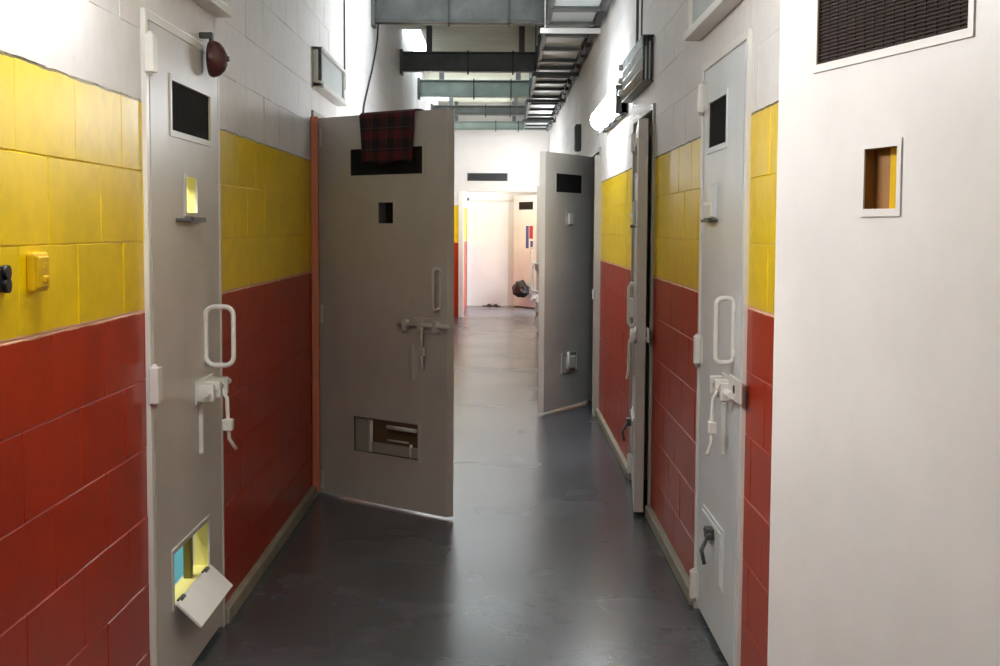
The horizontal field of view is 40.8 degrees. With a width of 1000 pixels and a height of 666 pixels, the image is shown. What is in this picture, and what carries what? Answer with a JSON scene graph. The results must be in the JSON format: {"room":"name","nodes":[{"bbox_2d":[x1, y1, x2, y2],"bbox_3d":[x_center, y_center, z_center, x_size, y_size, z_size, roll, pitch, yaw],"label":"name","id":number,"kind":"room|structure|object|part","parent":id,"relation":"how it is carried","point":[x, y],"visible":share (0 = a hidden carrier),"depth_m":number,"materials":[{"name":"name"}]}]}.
{"room":"prison interior","nodes":[
{"label":"prison interior","id":0,"kind":"room"},
{"bbox_2d":[0,0,438,665],"bbox_3d":[-1.036,-1.045,9.699,0.006,3.560,25.500,0,4,0],"label":"wall","id":1,"kind":"structure","parent":0,"point":[74,561],"depth_m":3.64,"materials":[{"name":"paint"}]},
{"bbox_2d":[0,265,11,292],"bbox_3d":[-1.039,-0.110,2.786,0.020,0.059,0.101,0,4,0],"label":"wall socket","id":2,"kind":"object","parent":1,"relation":"attached to","point":[5,270],"visible":1,"depth_m":2.81,"materials":[{"name":"black plastic"}]},
{"bbox_3d":[-1.044,-0.110,2.779,0.010,0.055,0.085,0,4,0],"label":"plate","id":3,"kind":"part","parent":2,"relation":"part of","materials":[{"name":"plastic"}]},
{"bbox_2d":[27,252,49,292],"bbox_3d":[-1.029,-0.137,3.015,0.031,0.088,0.100,0,4,0],"label":"switch box","id":4,"kind":"object","parent":1,"relation":"attached to","point":[37,262],"visible":1,"depth_m":2.98,"materials":[{"name":"yellow paint"}]},
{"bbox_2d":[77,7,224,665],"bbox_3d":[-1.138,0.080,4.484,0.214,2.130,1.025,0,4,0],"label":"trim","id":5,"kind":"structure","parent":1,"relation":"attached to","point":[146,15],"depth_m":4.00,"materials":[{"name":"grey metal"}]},
{"bbox_2d":[144,21,237,665],"bbox_3d":[-1.006,0.082,4.463,0.164,2.080,1.005,0,4,0],"label":"door","id":6,"kind":"structure","parent":1,"relation":"in","point":[187,386],"depth_m":4.41,"materials":[{"name":"white paint"}]},
{"bbox_3d":[-1.069,0.755,4.609,0.025,0.165,0.040,0,4,0],"label":"hatch post","id":7,"kind":"part","parent":6,"relation":"part of","materials":[{"name":"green metal"}]},
{"bbox_2d":[169,73,211,146],"bbox_3d":[-1.052,-0.734,4.480,0.058,0.195,0.595,0,4,0],"label":"vent","id":8,"kind":"object","parent":6,"relation":"attached to","point":[190,98],"depth_m":4.46,"materials":[{"name":"metal"}]},
{"bbox_3d":[-1.015,-0.374,4.443,0.029,0.016,0.335,0,4,0],"label":"slot rail","id":9,"kind":"part","parent":6,"relation":"part of","materials":[{"name":"metal"}]},
{"bbox_3d":[-1.052,-0.458,4.466,0.061,0.141,0.181,0,4,0],"label":"slot frame","id":10,"kind":"part","parent":6,"relation":"part of","materials":[{"name":"white paint"}]},
{"bbox_3d":[-1.061,0.762,4.517,0.062,0.193,0.543,0,4,0],"label":"hatch frame","id":11,"kind":"part","parent":6,"relation":"part of","materials":[{"name":"white paint"}]},
{"bbox_3d":[-0.993,0.190,4.725,0.024,0.024,0.390,0,4,0],"label":"bolt rod","id":12,"kind":"part","parent":6,"relation":"part of","materials":[{"name":"white metal"}]},
{"bbox_3d":[-0.979,0.308,4.688,0.049,0.223,0.170,3,5,27],"label":"bolt lever","id":13,"kind":"part","parent":6,"relation":"part of","materials":[{"name":"white metal"}]},
{"bbox_3d":[-0.980,0.011,4.706,0.113,0.222,0.040,0,4,0],"label":"handle","id":14,"kind":"part","parent":6,"relation":"part of","materials":[{"name":"white metal"}]},
{"bbox_2d":[193,0,232,17],"bbox_3d":[-1.005,-1.237,4.483,0.065,0.242,0.831,0,4,0],"label":"air vent","id":15,"kind":"object","parent":1,"relation":"in","point":[217,8],"visible":1,"depth_m":4.74,"materials":[{"name":"white metal"}]},
{"bbox_2d":[199,32,229,77],"bbox_3d":[-0.988,-0.963,4.662,0.100,0.154,0.115,-3,5,-35],"label":"bell","id":16,"kind":"object","parent":1,"relation":"attached to","point":[217,58],"visible":1,"depth_m":4.62,"materials":[{"name":"metal"}]},
{"bbox_2d":[225,485,317,623],"bbox_3d":[-1.036,0.699,9.835,0.038,0.062,25.500,0,4,0],"label":"baseboard","id":17,"kind":"structure","parent":1,"relation":"attached to","point":[232,606],"depth_m":5.91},
{"bbox_2d":[276,110,325,160],"bbox_3d":[-1.134,-0.201,8.010,0.214,2.140,1.080,0,4,0],"label":"trim","id":18,"kind":"structure","parent":1,"relation":"attached to","point":[313,113],"depth_m":7.45,"materials":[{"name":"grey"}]},
{"bbox_2d":[310,116,319,491],"bbox_3d":[-1.018,-0.149,7.422,0.040,2.070,0.030,0,4,0],"label":"trim","id":19,"kind":"structure","parent":1,"relation":"attached to","point":[314,119],"depth_m":7.41,"materials":[{"name":"paint"}]},
{"bbox_2d":[312,46,346,105],"bbox_3d":[-1.002,-1.507,7.967,0.065,0.227,1.121,0,4,0],"label":"air vent","id":20,"kind":"object","parent":1,"relation":"in","point":[328,76],"visible":1,"depth_m":7.78,"materials":[{"name":"metal"}]},
{"bbox_3d":[-1.017,-1.514,7.967,0.034,0.175,1.080,0,4,0],"label":"pane","id":21,"kind":"part","parent":20,"relation":"part of","materials":[{"name":"white glass"}]},
{"bbox_2d":[343,0,345,89],"bbox_3d":[-1.022,-2.171,8.834,0.012,1.140,0.024,0,4,0],"label":"cable","id":22,"kind":"object","parent":1,"relation":"attached to","point":[343,0],"visible":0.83,"depth_m":8.85,"materials":[{"name":"metal"}]},
{"bbox_2d":[318,109,453,516],"bbox_3d":[-0.619,-0.117,7.165,1.071,2.080,0.175,4,6,41],"label":"door","id":23,"kind":"structure","parent":1,"relation":"in","point":[386,232],"depth_m":7.13,"materials":[{"name":"white paint"}]},
{"bbox_3d":[-0.595,0.557,7.199,0.523,0.218,0.062,4,6,41],"label":"hatch frame","id":24,"kind":"part","parent":23,"relation":"part of","materials":[{"name":"white paint"}]},
{"bbox_3d":[-0.583,-0.633,7.098,0.141,0.136,0.061,4,6,41],"label":"slot frame","id":25,"kind":"part","parent":23,"relation":"part of","materials":[{"name":"white paint"}]},
{"bbox_2d":[348,142,425,179],"bbox_3d":[-0.583,-0.903,7.080,0.583,0.180,0.058,4,6,41],"label":"vent","id":26,"kind":"object","parent":23,"relation":"attached to","point":[357,169],"depth_m":7.06,"materials":[{"name":"metal"}]},
{"bbox_2d":[361,417,417,447],"bbox_3d":[-0.559,0.562,7.240,0.535,0.246,0.058,4,6,41],"label":"hatch","id":27,"kind":"object","parent":23,"relation":"on","point":[382,433],"depth_m":7.26,"materials":[{"name":"metal"}]},
{"bbox_2d":[386,203,392,222],"bbox_3d":[-0.563,-0.635,7.120,0.155,0.150,0.006,4,6,41],"label":"shutter","id":28,"kind":"object","parent":23,"relation":"attached to","point":[389,206],"depth_m":7.14,"materials":[{"name":"black"}]},
{"bbox_2d":[359,109,422,164],"bbox_3d":[-0.566,-1.000,7.059,0.410,0.328,0.108,4,6,41],"label":"cloth","id":29,"kind":"object","parent":23,"relation":"hanging from","point":[386,136],"visible":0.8,"depth_m":7.02,"materials":[{"name":"red fabric"}]},
{"bbox_3d":[-0.426,0.106,6.940,0.034,0.283,0.151,-3,5,-33],"label":"bolt lever","id":30,"kind":"part","parent":23,"relation":"part of","materials":[{"name":"white paint"}]},
{"bbox_3d":[-0.389,-0.038,6.909,0.380,0.024,0.024,4,6,41],"label":"bolt rod","id":31,"kind":"part","parent":23,"relation":"part of","materials":[{"name":"white paint"}]},
{"bbox_3d":[-0.324,-0.220,6.831,0.040,0.227,0.068,4,6,41],"label":"handle","id":32,"kind":"part","parent":23,"relation":"part of","materials":[{"name":"white paint"}]},
{"bbox_2d":[192,306,728,665],"bbox_3d":[-0.096,0.648,11.586,6.600,0.100,29.400,0,4,0],"label":"floor","id":33,"kind":"structure","parent":0,"point":[544,556],"depth_m":5.98,"materials":[{"name":"concrete"}]},
{"bbox_2d":[174,546,182,583],"bbox_3d":[-1.171,0.789,4.963,0.156,0.640,0.032,0,4,0],"label":"board","id":34,"kind":"object","parent":33,"relation":"on","point":[178,556],"visible":0.02,"depth_m":4.96,"materials":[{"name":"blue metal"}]},
{"bbox_2d":[463,192,466,311],"bbox_3d":[-0.641,-1.848,24.230,0.006,2.900,3.200,0,4,0],"label":"wall","id":35,"kind":"structure","parent":0,"point":[465,193],"depth_m":24.95,"materials":[{"name":"paint"}]},
{"bbox_2d":[458,191,463,316],"bbox_3d":[-0.654,-1.316,22.562,0.080,2.100,0.250,0,4,0],"label":"trim","id":36,"kind":"structure","parent":35,"relation":"attached to","point":[461,193],"depth_m":22.45,"materials":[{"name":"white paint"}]},
{"bbox_2d":[400,24,541,102],"bbox_3d":[-0.110,-2.864,9.556,2.032,0.100,25.700,0,4,0],"label":"ceiling","id":37,"kind":"structure","parent":0,"point":[460,38],"depth_m":15.02,"materials":[{"name":"white paint"}]},
{"bbox_2d":[362,24,378,112],"bbox_3d":[-1.014,-2.244,10.583,0.020,1.317,1.164,0,4,1],"label":"cable","id":38,"kind":"object","parent":37,"relation":"hanging from","point":[377,24],"visible":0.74,"depth_m":10.68,"materials":[{"name":"black rubber"}]},
{"bbox_2d":[403,29,425,50],"bbox_3d":[-0.927,-3.263,14.967,0.187,0.018,1.850,0,4,0],"label":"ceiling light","id":39,"kind":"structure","parent":37,"relation":"attached to","point":[415,38],"depth_m":14.89,"materials":[{"name":"white plastic"}]},
{"bbox_2d":[371,0,544,28],"bbox_3d":[-0.333,-2.687,10.774,1.387,0.485,0.180,0,4,0],"label":"ceiling beam","id":40,"kind":"structure","parent":37,"relation":"attached to","point":[415,12],"depth_m":10.75,"materials":[{"name":"grey metal"}]},
{"bbox_3d":[-1.004,-2.586,10.782,0.045,0.265,0.180,0,4,0],"label":"plate","id":41,"kind":"part","parent":40,"relation":"part of","materials":[{"name":"metal"}]},
{"bbox_2d":[400,26,534,75],"bbox_3d":[-0.330,-2.908,13.816,1.387,0.520,0.180,0,4,0],"label":"ceiling beam","id":42,"kind":"structure","parent":37,"relation":"attached to","point":[467,62],"depth_m":13.79,"materials":[{"name":"grey metal"}]},
{"bbox_3d":[-1.001,-2.781,13.826,0.045,0.250,0.180,0,4,0],"label":"plate","id":43,"kind":"part","parent":42,"relation":"part of","materials":[{"name":"metal"}]},
{"bbox_2d":[417,72,528,99],"bbox_3d":[-0.327,-3.144,16.706,1.387,0.500,0.180,0,4,0],"label":"ceiling beam","id":44,"kind":"structure","parent":37,"relation":"attached to","point":[429,88],"depth_m":16.68,"materials":[{"name":"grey metal"}]},
{"bbox_3d":[-0.998,-3.033,16.715,0.045,0.260,0.180,0,4,0],"label":"plate","id":45,"kind":"part","parent":44,"relation":"part of","materials":[{"name":"metal"}]},
{"bbox_2d":[431,98,524,116],"bbox_3d":[-0.324,-3.403,19.795,1.387,0.465,0.180,0,4,0],"label":"ceiling beam","id":46,"kind":"structure","parent":37,"relation":"attached to","point":[466,110],"depth_m":19.77,"materials":[{"name":"grey metal"}]},
{"bbox_2d":[454,101,545,131],"bbox_3d":[-0.116,-3.556,22.090,1.797,0.515,0.180,0,4,0],"label":"ceiling beam","id":47,"kind":"structure","parent":37,"relation":"attached to","point":[458,125],"depth_m":22.07,"materials":[{"name":"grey metal"}]},
{"bbox_2d":[522,0,611,130],"bbox_3d":[0.565,-2.862,13.517,0.483,0.515,17.000,0,4,0],"label":"cable tray","id":48,"kind":"object","parent":37,"relation":"hanging from","point":[568,30],"visible":0.96,"depth_m":12.45,"materials":[{"name":"grey metal"}]},
{"bbox_3d":[0.382,-2.696,13.531,0.030,0.070,17.000,0,4,0],"label":"rail","id":49,"kind":"part","parent":48,"relation":"part of","materials":[{"name":"grey metal"}]},
{"bbox_2d":[439,103,548,316],"bbox_3d":[-0.106,-2.071,22.507,2.032,3.620,0.200,0,4,0],"label":"wall","id":50,"kind":"structure","parent":0,"point":[515,153],"depth_m":22.34,"materials":[{"name":"white paint"}]},
{"bbox_2d":[467,173,507,180],"bbox_3d":[-0.208,-2.592,22.359,0.670,0.130,0.022,0,4,0],"label":"air vent","id":51,"kind":"object","parent":50,"relation":"in","point":[470,176],"visible":1,"depth_m":22.35,"materials":[{"name":"metal"}]},
{"bbox_2d":[466,192,536,305],"bbox_3d":[0.277,-2.026,25.921,2.500,3.000,0.200,0,4,0],"label":"wall","id":52,"kind":"structure","parent":0,"point":[490,222],"depth_m":25.85,"materials":[{"name":"white paint"}]},
{"bbox_2d":[467,198,513,305],"bbox_3d":[0.089,-1.548,25.838,1.470,2.060,0.040,0,4,0],"label":"trim","id":53,"kind":"structure","parent":52,"relation":"attached to","point":[468,199],"depth_m":25.78,"materials":[{"name":"white metal"}]},
{"bbox_2d":[549,0,780,665],"bbox_3d":[0.797,-1.035,9.698,0.006,3.560,25.500,0,4,0],"label":"wall","id":54,"kind":"structure","parent":0,"point":[677,68],"depth_m":5.97,"materials":[{"name":"paint"}]},
{"bbox_2d":[529,186,539,328],"bbox_3d":[0.635,-1.129,20.057,0.169,2.080,1.031,2,5,17],"label":"door","id":55,"kind":"structure","parent":54,"relation":"in","point":[536,267],"depth_m":19.60,"materials":[{"name":"white paint"}]},
{"bbox_3d":[0.485,-1.135,19.645,0.118,0.242,0.040,2,5,17],"label":"handle","id":56,"kind":"part","parent":55,"relation":"part of","materials":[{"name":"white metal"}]},
{"bbox_2d":[530,151,594,411],"bbox_3d":[0.523,-0.434,11.170,0.188,2.080,1.071,3,5,28],"label":"door","id":57,"kind":"structure","parent":54,"relation":"in","point":[564,299],"depth_m":11.05,"materials":[{"name":"grey paint"}]},
{"bbox_3d":[0.326,-0.171,10.904,0.170,0.223,0.049,-3,6,-36],"label":"bolt lever","id":58,"kind":"part","parent":57,"relation":"part of","materials":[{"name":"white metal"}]},
{"bbox_3d":[0.302,-0.446,10.827,0.113,0.242,0.040,3,5,28],"label":"handle","id":59,"kind":"part","parent":57,"relation":"part of","materials":[{"name":"white metal"}]},
{"bbox_2d":[555,171,582,194],"bbox_3d":[0.545,-1.228,11.059,0.058,0.190,0.540,3,5,28],"label":"vent","id":60,"kind":"object","parent":57,"relation":"attached to","point":[566,182],"depth_m":11.05,"materials":[{"name":"metal"}]},
{"bbox_3d":[0.552,0.240,11.200,0.062,0.168,0.308,3,5,28],"label":"hatch frame","id":61,"kind":"part","parent":57,"relation":"part of","materials":[{"name":"white paint"}]},
{"bbox_3d":[0.547,-0.950,11.090,0.061,0.136,0.126,3,5,28],"label":"slot frame","id":62,"kind":"part","parent":57,"relation":"part of","materials":[{"name":"white paint"}]},
{"bbox_3d":[0.582,-0.939,11.078,0.020,0.090,0.070,3,5,28],"label":"slot plate","id":63,"kind":"part","parent":57,"relation":"part of","materials":[{"name":"grey metal"}]},
{"bbox_2d":[574,124,580,151],"bbox_3d":[0.775,-1.954,13.488,0.058,0.260,0.240,0,4,0],"label":"junction box","id":64,"kind":"object","parent":54,"relation":"attached to","point":[577,129],"visible":1,"depth_m":13.37,"materials":[{"name":"metal"}]},
{"bbox_3d":[0.750,-1.954,13.488,0.008,0.230,0.210,0,4,0],"label":"lid","id":65,"kind":"part","parent":64,"relation":"part of","materials":[{"name":"metal"}]},
{"bbox_2d":[592,155,600,415],"bbox_3d":[0.774,-0.369,10.708,0.060,2.075,0.060,0,4,0],"label":"trim","id":66,"kind":"structure","parent":54,"relation":"attached to","point":[597,167],"depth_m":10.68,"materials":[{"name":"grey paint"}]},
{"bbox_2d":[589,147,620,400],"bbox_3d":[0.887,-0.439,11.189,0.214,2.140,0.980,0,4,0],"label":"trim","id":67,"kind":"structure","parent":54,"relation":"attached to","point":[598,151],"depth_m":11.01,"materials":[{"name":"grey metal"}]},
{"bbox_2d":[590,85,627,135],"bbox_3d":[0.734,-1.502,9.185,0.130,0.209,1.650,0,4,0],"label":"wall lamp","id":68,"kind":"object","parent":54,"relation":"attached to","point":[611,110],"visible":0.88,"depth_m":8.69,"materials":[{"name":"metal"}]},
{"bbox_2d":[621,118,648,511],"bbox_3d":[0.739,-0.120,7.435,0.123,2.037,1.091,1,4,5],"label":"door","id":69,"kind":"structure","parent":54,"relation":"in","point":[636,307],"depth_m":6.97,"materials":[{"name":"white paint"}]},
{"bbox_3d":[0.691,0.128,7.110,0.028,0.220,0.147,2,5,17],"label":"bolt lever","id":70,"kind":"part","parent":69,"relation":"part of","materials":[{"name":"grey metal"}]},
{"bbox_3d":[0.685,-0.144,6.990,0.053,0.242,0.040,1,4,5],"label":"handle","id":71,"kind":"part","parent":69,"relation":"part of","materials":[{"name":"grey metal"}]},
{"bbox_2d":[629,202,634,223],"bbox_3d":[0.724,-0.658,7.374,0.037,0.123,0.126,1,4,5],"label":"shutter","id":72,"kind":"object","parent":69,"relation":"attached to","point":[630,215],"depth_m":7.31,"materials":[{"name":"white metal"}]},
{"bbox_2d":[635,138,637,178],"bbox_3d":[0.771,-0.950,7.352,0.058,0.195,0.580,1,4,5],"label":"vent","id":73,"kind":"object","parent":69,"relation":"attached to","point":[636,144],"depth_m":7.40,"materials":[{"name":"metal"}]},
{"bbox_3d":[0.765,0.543,7.474,0.062,0.208,0.538,1,4,5],"label":"hatch frame","id":74,"kind":"part","parent":69,"relation":"part of","materials":[{"name":"white paint"}]},
{"bbox_2d":[618,34,653,102],"bbox_3d":[0.755,-1.469,7.558,0.085,0.241,1.200,0,4,0],"label":"air vent","id":75,"kind":"object","parent":54,"relation":"in","point":[637,67],"visible":1,"depth_m":7.26,"materials":[{"name":"metal"}]},
{"bbox_3d":[0.791,-1.472,7.557,0.012,0.195,1.160,0,4,0],"label":"plate","id":76,"kind":"part","parent":75,"relation":"part of","materials":[{"name":"grey metal"}]},
{"bbox_2d":[636,0,638,41],"bbox_3d":[0.791,-2.123,7.707,0.015,1.040,0.015,2,5,22],"label":"cable","id":77,"kind":"object","parent":54,"relation":"attached to","point":[637,1],"visible":0.67,"depth_m":7.73,"materials":[{"name":"metal"}]},
{"bbox_2d":[641,0,642,35],"bbox_3d":[0.793,-2.105,7.478,0.010,1.040,0.010,0,4,0],"label":"cable","id":78,"kind":"object","parent":54,"relation":"attached to","point":[641,0],"visible":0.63,"depth_m":7.50,"materials":[{"name":"metal"}]},
{"bbox_2d":[595,409,692,604],"bbox_3d":[0.778,0.709,9.834,0.038,0.062,25.500,0,4,0],"label":"baseboard","id":79,"kind":"structure","parent":54,"relation":"attached to","point":[681,575],"depth_m":6.46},
{"bbox_2d":[646,327,649,342],"bbox_3d":[0.757,0.009,6.931,0.012,0.075,0.130,0,4,0],"label":"bolt keeper","id":80,"kind":"object","parent":54,"relation":"attached to","point":[647,328],"visible":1,"depth_m":6.87,"materials":[{"name":"white metal"}]},
{"bbox_2d":[628,103,690,504],"bbox_3d":[0.883,-0.149,7.480,0.214,2.140,1.060,0,4,0],"label":"trim","id":81,"kind":"structure","parent":54,"relation":"attached to","point":[650,112],"depth_m":7.91,"materials":[{"name":"grey metal"}]},
{"bbox_2d":[684,0,742,40],"bbox_3d":[0.762,-1.243,4.837,0.065,0.247,1.001,0,4,0],"label":"air vent","id":82,"kind":"object","parent":54,"relation":"in","point":[703,15],"visible":1,"depth_m":4.96,"materials":[{"name":"white metal"}]},
{"bbox_3d":[0.777,-1.249,4.837,0.034,0.195,0.960,0,4,0],"label":"pane","id":83,"kind":"part","parent":82,"relation":"part of","materials":[{"name":"grey glass"}]},
{"bbox_2d":[689,41,746,665],"bbox_3d":[0.765,0.065,4.802,0.143,2.080,0.916,0,4,0],"label":"door","id":84,"kind":"structure","parent":54,"relation":"in","point":[722,97],"depth_m":4.71,"materials":[{"name":"grey paint"}]},
{"bbox_2d":[702,184,713,216],"bbox_3d":[0.762,-0.484,4.931,0.037,0.118,0.086,0,4,0],"label":"shutter","id":85,"kind":"object","parent":84,"relation":"attached to","point":[710,188],"depth_m":4.89,"materials":[{"name":"white metal"}]},
{"bbox_3d":[0.768,-0.415,4.967,0.029,0.016,0.270,0,4,0],"label":"slot rail","id":86,"kind":"part","parent":84,"relation":"part of","materials":[{"name":"metal"}]},
{"bbox_3d":[0.806,-0.487,4.931,0.061,0.126,0.116,0,4,0],"label":"slot frame","id":87,"kind":"part","parent":84,"relation":"part of","materials":[{"name":"grey paint"}]},
{"bbox_3d":[0.802,0.779,4.910,0.062,0.218,0.458,0,4,0],"label":"hatch frame","id":88,"kind":"part","parent":84,"relation":"part of","materials":[{"name":"grey paint"}]},
{"bbox_3d":[0.735,0.307,4.596,0.042,0.238,0.160,2,5,21],"label":"bolt lever","id":89,"kind":"part","parent":84,"relation":"part of","materials":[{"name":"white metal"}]},
{"bbox_2d":[707,87,728,153],"bbox_3d":[0.809,-0.758,4.845,0.058,0.205,0.440,0,4,0],"label":"vent","id":90,"kind":"object","parent":84,"relation":"attached to","point":[718,99],"depth_m":4.84,"materials":[{"name":"metal"}]},
{"bbox_3d":[0.748,0.188,4.544,0.024,0.024,0.383,0,4,0],"label":"bolt rod","id":91,"kind":"part","parent":84,"relation":"part of","materials":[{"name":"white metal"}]},
{"bbox_3d":[0.748,-0.008,4.477,0.075,0.232,0.040,0,4,0],"label":"handle","id":92,"kind":"part","parent":84,"relation":"part of","materials":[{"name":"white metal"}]},
{"bbox_2d":[728,374,742,404],"bbox_3d":[0.757,0.182,4.332,0.012,0.075,0.210,0,4,0],"label":"bolt keeper","id":93,"kind":"object","parent":54,"relation":"attached to","point":[735,385],"visible":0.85,"depth_m":4.28,"materials":[{"name":"white metal"}]},
{"bbox_2d":[693,28,778,665],"bbox_3d":[0.881,0.066,4.789,0.214,2.130,0.980,0,4,0],"label":"trim","id":94,"kind":"structure","parent":54,"relation":"attached to","point":[747,35],"depth_m":4.34,"materials":[{"name":"grey metal"}]},
{"bbox_2d":[767,0,999,665],"bbox_3d":[0.732,0.266,2.233,0.170,2.080,1.051,-1,5,-14],"label":"door","id":95,"kind":"structure","parent":54,"relation":"in","point":[885,503],"depth_m":2.24,"materials":[{"name":"white paint"}]},
{"bbox_3d":[0.665,-0.260,2.260,0.061,0.128,0.131,-1,5,-14],"label":"slot frame","id":96,"kind":"part","parent":95,"relation":"part of","materials":[{"name":"white paint"}]},
{"bbox_2d":[875,148,890,208],"bbox_3d":[0.655,-0.262,2.285,0.008,0.102,0.050,-1,5,-14],"label":"shutter","id":97,"kind":"object","parent":95,"relation":"attached to","point":[882,155],"depth_m":2.29,"materials":[{"name":"orange wood"}]},
{"bbox_2d":[812,0,975,73],"bbox_3d":[0.666,-0.557,2.233,0.058,0.210,0.516,-1,5,-14],"label":"vent","id":98,"kind":"object","parent":95,"relation":"attached to","point":[849,36],"depth_m":2.24,"materials":[{"name":"brown metal"}]},
{"bbox_3d":[0.825,-1.840,24.229,0.006,2.900,3.200,0,4,0],"label":"wall","id":99,"kind":"structure","parent":0,"visible":0},
{"bbox_2d":[513,195,536,307],"bbox_3d":[0.546,-1.536,25.253,0.162,2.080,1.031,-2,5,-28],"label":"door","id":100,"kind":"structure","parent":99,"relation":"in","point":[525,207],"depth_m":25.27,"materials":[{"name":"white paint"}]},
{"bbox_2d":[512,280,528,297],"bbox_3d":[0.388,-0.824,25.037,0.288,0.338,0.453,-2,5,-28],"label":"bag","id":101,"kind":"object","parent":100,"relation":"hanging from","point":[520,289],"visible":1,"depth_m":24.92,"materials":[{"name":"black plastic"}]},
{"bbox_2d":[518,201,533,210],"bbox_3d":[0.509,-2.379,25.160,0.058,0.185,0.580,-2,5,-28],"label":"vent","id":102,"kind":"object","parent":100,"relation":"attached to","point":[522,205],"depth_m":25.15,"materials":[{"name":"brown metal"}]},
{"bbox_2d":[525,225,533,251],"bbox_3d":[0.551,-1.765,25.050,0.004,0.500,0.340,-2,5,-28],"label":"poster","id":103,"kind":"object","parent":100,"relation":"attached to","point":[529,229],"visible":0.95,"depth_m":25.06,"materials":[{"name":"paper"}]},
{"label":"blue panel","id":104,"kind":"part","parent":103,"relation":"part of","materials":[{"name":"paper"}]},
{"bbox_3d":[0.579,-1.871,24.988,0.002,0.240,0.140,-2,5,-28],"label":"red panel","id":105,"kind":"part","parent":103,"relation":"part of","materials":[{"name":"red paper"}]}
]}

